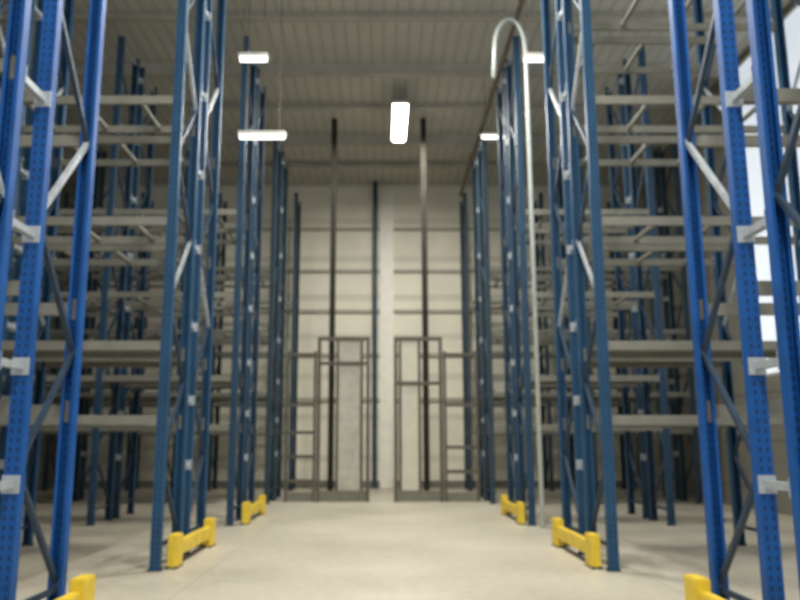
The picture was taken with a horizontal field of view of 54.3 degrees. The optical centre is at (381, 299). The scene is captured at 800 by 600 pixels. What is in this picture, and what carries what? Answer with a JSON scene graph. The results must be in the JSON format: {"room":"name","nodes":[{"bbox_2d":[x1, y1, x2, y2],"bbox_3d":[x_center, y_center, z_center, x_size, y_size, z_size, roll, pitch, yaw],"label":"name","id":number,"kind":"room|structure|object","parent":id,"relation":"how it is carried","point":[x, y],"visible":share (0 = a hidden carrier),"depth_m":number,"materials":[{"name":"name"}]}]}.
{"room":"warehouse","nodes":[
{"label":"warehouse","id":0,"kind":"room"},
{"bbox_2d":[3,147,76,489],"bbox_3d":[-11.600,-1.837,12.124,0.200,11.150,33.200,0,-10,0],"label":"wall","id":1,"kind":"structure","parent":0,"point":[69,186],"depth_m":27.31,"materials":[{"name":"beige paint"}]},
{"bbox_2d":[79,185,636,480],"bbox_3d":[-1.250,1.149,28.555,20.900,11.150,0.200,0,-10,0],"label":"wall","id":2,"kind":"structure","parent":0,"point":[354,203],"depth_m":28.62,"materials":[{"name":"beige paint"}]},
{"bbox_2d":[93,269,625,272],"bbox_3d":[-1.250,-1.067,28.805,20.500,0.120,0.100,0,-10,0],"label":"trim","id":3,"kind":"structure","parent":2,"relation":"attached to","point":[287,270],"depth_m":28.76,"materials":[{"name":"grey metal"}]},
{"bbox_2d":[85,481,637,487],"bbox_3d":[-1.250,6.488,27.452,20.500,0.250,0.060,0,-10,0],"label":"baseboard","id":4,"kind":"structure","parent":2,"relation":"attached to","point":[142,484],"depth_m":27.42,"materials":[{"name":"paint"}]},
{"bbox_2d":[97,309,628,312],"bbox_3d":[-1.250,0.409,28.537,20.500,0.120,0.100,0,-10,0],"label":"trim","id":5,"kind":"structure","parent":2,"relation":"attached to","point":[300,310],"depth_m":28.48,"materials":[{"name":"grey metal"}]},
{"bbox_2d":[283,397,474,400],"bbox_3d":[-1.250,3.557,27.965,20.500,0.120,0.100,0,-10,0],"label":"trim","id":6,"kind":"structure","parent":2,"relation":"attached to","point":[284,398],"depth_m":27.92,"materials":[{"name":"grey metal"}]},
{"bbox_2d":[298,353,461,356],"bbox_3d":[-1.250,1.983,28.251,20.500,0.120,0.100,0,-10,0],"label":"trim","id":7,"kind":"structure","parent":2,"relation":"attached to","point":[322,354],"depth_m":28.21,"materials":[{"name":"grey metal"}]},
{"bbox_2d":[255,227,506,230],"bbox_3d":[-1.250,-2.641,29.091,20.500,0.120,0.100,0,-10,0],"label":"trim","id":8,"kind":"structure","parent":2,"relation":"attached to","point":[263,228],"depth_m":29.05,"materials":[{"name":"grey metal"}]},
{"bbox_2d":[380,192,393,487],"bbox_3d":[0.170,1.289,28.346,0.500,10.800,0.160,0,-10,0],"label":"column","id":9,"kind":"structure","parent":2,"relation":"attached to","point":[386,198],"depth_m":28.24,"materials":[{"name":"white paint"}]},
{"bbox_2d":[0,0,790,184],"bbox_3d":[-1.250,-7.402,13.237,20.900,0.200,33.400,0,-10,0],"label":"ceiling","id":10,"kind":"structure","parent":0,"point":[150,42],"depth_m":21.19,"materials":[{"name":"grey metal"}]},
{"bbox_2d":[238,0,268,61],"bbox_3d":[-2.520,-5.765,15.480,0.580,2.220,0.220,0,-10,0],"label":"ceiling light","id":11,"kind":"object","parent":10,"relation":"hanging from","point":[243,56],"visible":1,"depth_m":15.23,"materials":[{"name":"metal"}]},
{"bbox_2d":[237,0,286,139],"bbox_3d":[-2.460,-4.995,16.306,0.980,3.440,0.220,0,-10,0],"label":"ceiling light","id":12,"kind":"object","parent":10,"relation":"hanging from","point":[243,135],"visible":0.97,"depth_m":15.96,"materials":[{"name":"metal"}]},
{"bbox_2d":[391,100,408,141],"bbox_3d":[0.500,-5.312,22.309,0.460,0.670,2.600,0,-10,0],"label":"ceiling light","id":13,"kind":"object","parent":10,"relation":"hanging from","point":[400,108],"visible":1,"depth_m":21.94,"materials":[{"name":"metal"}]},
{"bbox_2d":[459,0,524,195],"bbox_3d":[2.950,-6.823,14.529,0.097,0.478,30.150,0,-10,0],"label":"ceiling pipe","id":14,"kind":"object","parent":10,"relation":"hanging from","point":[521,2],"visible":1,"depth_m":20.34,"materials":[{"name":"grey metal"}]},
{"bbox_2d":[481,83,504,138],"bbox_3d":[3.050,-5.087,20.947,0.800,1.600,0.220,0,-10,0],"label":"ceiling light","id":15,"kind":"object","parent":10,"relation":"hanging from","point":[485,135],"visible":0.51,"depth_m":20.75,"materials":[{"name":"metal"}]},
{"bbox_2d":[522,0,555,61],"bbox_3d":[3.080,-5.765,15.480,0.620,2.220,0.220,0,-10,0],"label":"ceiling light","id":16,"kind":"object","parent":10,"relation":"hanging from","point":[528,56],"visible":0.7,"depth_m":15.23,"materials":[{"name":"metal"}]},
{"bbox_2d":[16,488,799,599],"bbox_3d":[-1.250,3.765,11.207,20.900,0.200,33.400,0,-10,0],"label":"floor","id":17,"kind":"structure","parent":0,"point":[380,548],"depth_m":11.45,"materials":[{"name":"concrete"}]},
{"bbox_2d":[0,0,51,493],"bbox_3d":[-4.270,-2.483,6.051,2.866,10.250,1.578,0,-10,0],"label":"rack","id":18,"kind":"object","parent":17,"relation":"on","point":[13,67],"visible":1,"depth_m":6.14,"materials":[{"name":"metal"}]},
{"bbox_2d":[0,0,106,599],"bbox_3d":[-4.270,-2.243,7.370,2.866,10.250,1.100,0,-10,0],"label":"rack","id":19,"kind":"object","parent":17,"relation":"on","point":[18,409],"visible":0.94,"depth_m":6.90,"materials":[{"name":"metal"}]},
{"bbox_2d":[55,574,95,599],"bbox_3d":[-2.660,2.484,5.896,0.140,0.420,2.410,0,-10,0],"label":"guard","id":20,"kind":"object","parent":17,"relation":"on","point":[81,587],"visible":1,"depth_m":6.80,"materials":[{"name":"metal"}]},
{"bbox_2d":[0,0,210,571],"bbox_3d":[-6.900,-1.515,11.378,8.266,10.250,1.448,0,-10,0],"label":"rack","id":21,"kind":"object","parent":17,"relation":"on","point":[162,349],"visible":0.77,"depth_m":10.99,"materials":[{"name":"metal"}]},
{"bbox_2d":[0,0,225,554],"bbox_3d":[-6.900,-1.287,12.634,8.266,10.250,1.100,0,-10,0],"label":"rack","id":22,"kind":"object","parent":17,"relation":"on","point":[41,365],"visible":0.52,"depth_m":12.58,"materials":[{"name":"metal"}]},
{"bbox_2d":[0,36,258,525],"bbox_3d":[-7.000,-0.549,16.691,8.266,10.250,1.448,0,-10,0],"label":"rack","id":23,"kind":"object","parent":17,"relation":"on","point":[238,376],"visible":0.69,"depth_m":16.29,"materials":[{"name":"metal"}]},
{"bbox_2d":[0,67,265,518],"bbox_3d":[-7.000,-0.321,17.947,8.266,10.250,1.100,0,-10,0],"label":"rack","id":24,"kind":"object","parent":17,"relation":"on","point":[256,245],"visible":0.26,"depth_m":17.85,"materials":[{"name":"metal"}]},
{"bbox_2d":[0,140,283,503],"bbox_3d":[-7.080,0.416,22.004,8.266,10.250,1.448,0,-10,0],"label":"rack","id":25,"kind":"object","parent":17,"relation":"on","point":[271,333],"visible":0.45,"depth_m":21.70,"materials":[{"name":"metal"}]},
{"bbox_2d":[0,152,287,499],"bbox_3d":[-7.080,0.644,23.260,8.266,10.250,1.100,0,-10,0],"label":"rack","id":26,"kind":"object","parent":17,"relation":"on","point":[284,199],"visible":0.24,"depth_m":23.27,"materials":[{"name":"metal"}]},
{"bbox_2d":[42,193,300,490],"bbox_3d":[-7.080,1.351,27.146,8.266,10.250,1.100,0,-10,0],"label":"rack","id":27,"kind":"object","parent":17,"relation":"on","point":[219,355],"visible":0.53,"depth_m":26.89,"materials":[{"name":"metal"}]},
{"bbox_2d":[165,518,215,568],"bbox_3d":[-2.690,3.441,11.160,0.140,0.420,2.410,0,-10,0],"label":"guard","id":28,"kind":"object","parent":17,"relation":"on","point":[178,544],"visible":1,"depth_m":10.61,"materials":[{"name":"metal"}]},
{"bbox_2d":[241,495,265,524],"bbox_3d":[-2.690,4.406,16.473,0.140,0.420,2.410,0,-10,0],"label":"guard","id":29,"kind":"object","parent":17,"relation":"on","point":[248,509],"visible":1,"depth_m":15.93,"materials":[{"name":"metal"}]},
{"bbox_2d":[284,351,316,501],"bbox_3d":[-2.240,3.446,21.480,0.840,4.100,0.080,0,-10,0],"label":"rail fence","id":30,"kind":"object","parent":17,"relation":"on","point":[288,496],"visible":1,"depth_m":21.37,"materials":[{"name":"metal"}]},
{"bbox_2d":[327,119,336,489],"bbox_3d":[-1.430,0.052,22.503,0.280,11.145,0.320,0,-10,0],"label":"steel column","id":31,"kind":"structure","parent":17,"relation":"on","point":[331,381],"depth_m":22.39,"materials":[{"name":"black metal"}]},
{"bbox_2d":[315,337,369,501],"bbox_3d":[-1.070,3.243,21.479,1.460,4.500,0.155,0,-10,0],"label":"metal gate","id":32,"kind":"object","parent":17,"relation":"on","point":[349,363],"visible":1,"depth_m":21.48,"materials":[{"name":"metal"}]},
{"bbox_2d":[371,181,378,488],"bbox_3d":[-0.250,1.080,28.161,0.280,11.145,0.320,0,-10,0],"label":"steel column","id":33,"kind":"structure","parent":17,"relation":"on","point":[374,486],"depth_m":28.04,"materials":[{"name":"metal"}]},
{"bbox_2d":[394,337,443,501],"bbox_3d":[1.005,3.243,21.479,1.350,4.500,0.155,0,-10,0],"label":"metal gate","id":34,"kind":"object","parent":17,"relation":"on","point":[409,348],"visible":1,"depth_m":21.49,"materials":[{"name":"metal"}]},
{"bbox_2d":[420,119,429,489],"bbox_3d":[1.240,0.052,22.503,0.280,11.145,0.320,0,-10,0],"label":"steel column","id":35,"kind":"structure","parent":17,"relation":"on","point":[426,450],"depth_m":22.41,"materials":[{"name":"black metal"}]},
{"bbox_2d":[443,351,479,501],"bbox_3d":[2.180,3.446,21.480,0.960,4.100,0.080,0,-10,0],"label":"rail fence","id":36,"kind":"object","parent":17,"relation":"on","point":[449,496],"visible":1,"depth_m":21.35,"materials":[{"name":"metal"}]},
{"bbox_2d":[500,495,525,524],"bbox_3d":[2.745,4.406,16.473,0.140,0.420,2.410,0,-10,0],"label":"guard","id":37,"kind":"object","parent":17,"relation":"on","point":[518,509],"visible":1,"depth_m":15.90,"materials":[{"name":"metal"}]},
{"bbox_2d":[492,17,544,526],"bbox_3d":[2.684,-0.865,15.657,0.778,10.460,0.090,0,-10,0],"label":"pipe","id":38,"kind":"object","parent":17,"relation":"on","point":[524,41],"visible":0.96,"depth_m":15.64,"materials":[{"name":"silver metal"}]},
{"bbox_2d":[460,193,636,490],"bbox_3d":[5.610,1.351,27.146,5.566,10.250,1.100,0,-10,0],"label":"rack","id":39,"kind":"object","parent":17,"relation":"on","point":[465,302],"visible":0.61,"depth_m":26.96,"materials":[{"name":"metal"}]},
{"bbox_2d":[496,67,649,518],"bbox_3d":[4.260,-0.321,17.947,2.866,10.250,1.100,0,-10,0],"label":"rack","id":40,"kind":"object","parent":17,"relation":"on","point":[508,333],"visible":0.5,"depth_m":17.88,"materials":[{"name":"metal"}]},
{"bbox_2d":[472,152,681,499],"bbox_3d":[5.610,0.644,23.260,5.566,10.250,1.100,0,-10,0],"label":"rack","id":41,"kind":"object","parent":17,"relation":"on","point":[478,333],"visible":0.34,"depth_m":23.33,"materials":[{"name":"metal"}]},
{"bbox_2d":[551,518,602,568],"bbox_3d":[2.745,3.441,11.160,0.140,0.420,2.410,0,-10,0],"label":"guard","id":42,"kind":"object","parent":17,"relation":"on","point":[590,545],"visible":1,"depth_m":10.61,"materials":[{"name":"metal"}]},
{"bbox_2d":[476,134,702,503],"bbox_3d":[5.610,0.416,22.004,5.566,10.250,1.448,0,-10,0],"label":"rack","id":43,"kind":"object","parent":17,"relation":"on","point":[488,333],"visible":0.6,"depth_m":21.60,"materials":[{"name":"metal"}]},
{"bbox_2d":[503,36,676,525],"bbox_3d":[4.260,-0.549,16.691,2.866,10.250,1.448,0,-10,0],"label":"rack","id":44,"kind":"object","parent":17,"relation":"on","point":[523,376],"visible":0.81,"depth_m":16.33,"materials":[{"name":"metal"}]},
{"bbox_2d":[541,0,756,554],"bbox_3d":[4.260,-1.287,12.634,2.866,10.250,1.100,0,-10,0],"label":"rack","id":45,"kind":"object","parent":17,"relation":"on","point":[565,425],"visible":0.44,"depth_m":12.63,"materials":[{"name":"metal"}]},
{"bbox_2d":[557,0,799,571],"bbox_3d":[4.560,-1.515,11.378,3.466,10.250,1.448,0,-10,0],"label":"rack","id":46,"kind":"object","parent":17,"relation":"on","point":[604,349],"visible":0.74,"depth_m":11.09,"materials":[{"name":"metal"}]},
{"bbox_2d":[684,574,725,599],"bbox_3d":[2.800,2.484,5.896,0.140,0.420,2.410,0,-10,0],"label":"guard","id":47,"kind":"object","parent":17,"relation":"on","point":[696,587],"visible":1,"depth_m":6.80,"materials":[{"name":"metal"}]},
{"bbox_2d":[668,0,799,599],"bbox_3d":[4.380,-2.243,7.370,2.866,10.250,1.100,0,-10,0],"label":"rack","id":48,"kind":"object","parent":17,"relation":"on","point":[758,410],"visible":0.98,"depth_m":6.88,"materials":[{"name":"metal"}]},
{"bbox_2d":[725,0,799,590],"bbox_3d":[3.030,-2.483,6.051,0.166,10.250,1.578,0,-10,0],"label":"rack","id":49,"kind":"object","parent":17,"relation":"on","point":[775,165],"visible":1,"depth_m":5.94,"materials":[{"name":"metal"}]},
{"bbox_2d":[620,1,794,515],"bbox_3d":[9.100,-1.837,12.124,0.200,11.150,33.200,0,-10,0],"label":"wall","id":50,"kind":"structure","parent":0,"point":[779,451],"depth_m":20.99,"materials":[{"name":"grey paint"}]},
{"bbox_2d":[50,162,641,167],"bbox_3d":[-1.250,-4.694,27.076,20.500,0.180,0.180,0,-10,0],"label":"ceiling beam","id":51,"kind":"structure","parent":50,"relation":"attached to","point":[222,164],"depth_m":27.06,"materials":[{"name":"grey metal"}]},
{"bbox_2d":[28,103,675,110],"bbox_3d":[-1.250,-5.553,22.353,20.500,0.180,0.180,0,-10,0],"label":"ceiling beam","id":52,"kind":"structure","parent":50,"relation":"attached to","point":[187,106],"depth_m":22.34,"materials":[{"name":"grey metal"}]},
{"bbox_2d":[1,63,718,76],"bbox_3d":[-1.250,-5.903,19.977,20.500,0.340,0.180,0,-10,0],"label":"ceiling beam","id":53,"kind":"structure","parent":50,"relation":"attached to","point":[108,69],"depth_m":19.96,"materials":[{"name":"grey metal"}]},
{"bbox_2d":[97,135,665,146],"bbox_3d":[-1.250,-5.045,24.700,20.500,0.340,0.180,0,-10,0],"label":"ceiling beam","id":54,"kind":"structure","parent":50,"relation":"attached to","point":[226,140],"depth_m":24.68,"materials":[{"name":"grey metal"}]},
{"bbox_2d":[0,12,771,21],"bbox_3d":[-1.250,-6.411,17.630,20.500,0.180,0.180,0,-10,0],"label":"ceiling beam","id":55,"kind":"structure","parent":50,"relation":"attached to","point":[78,16],"depth_m":17.62,"materials":[{"name":"grey metal"}]},
{"bbox_2d":[738,4,799,376],"bbox_3d":[9.065,-3.252,12.584,0.110,7.900,13.600,0,-10,0],"label":"window","id":56,"kind":"structure","parent":50,"relation":"in","point":[792,18],"depth_m":18.47,"materials":[{"name":"white glass"}]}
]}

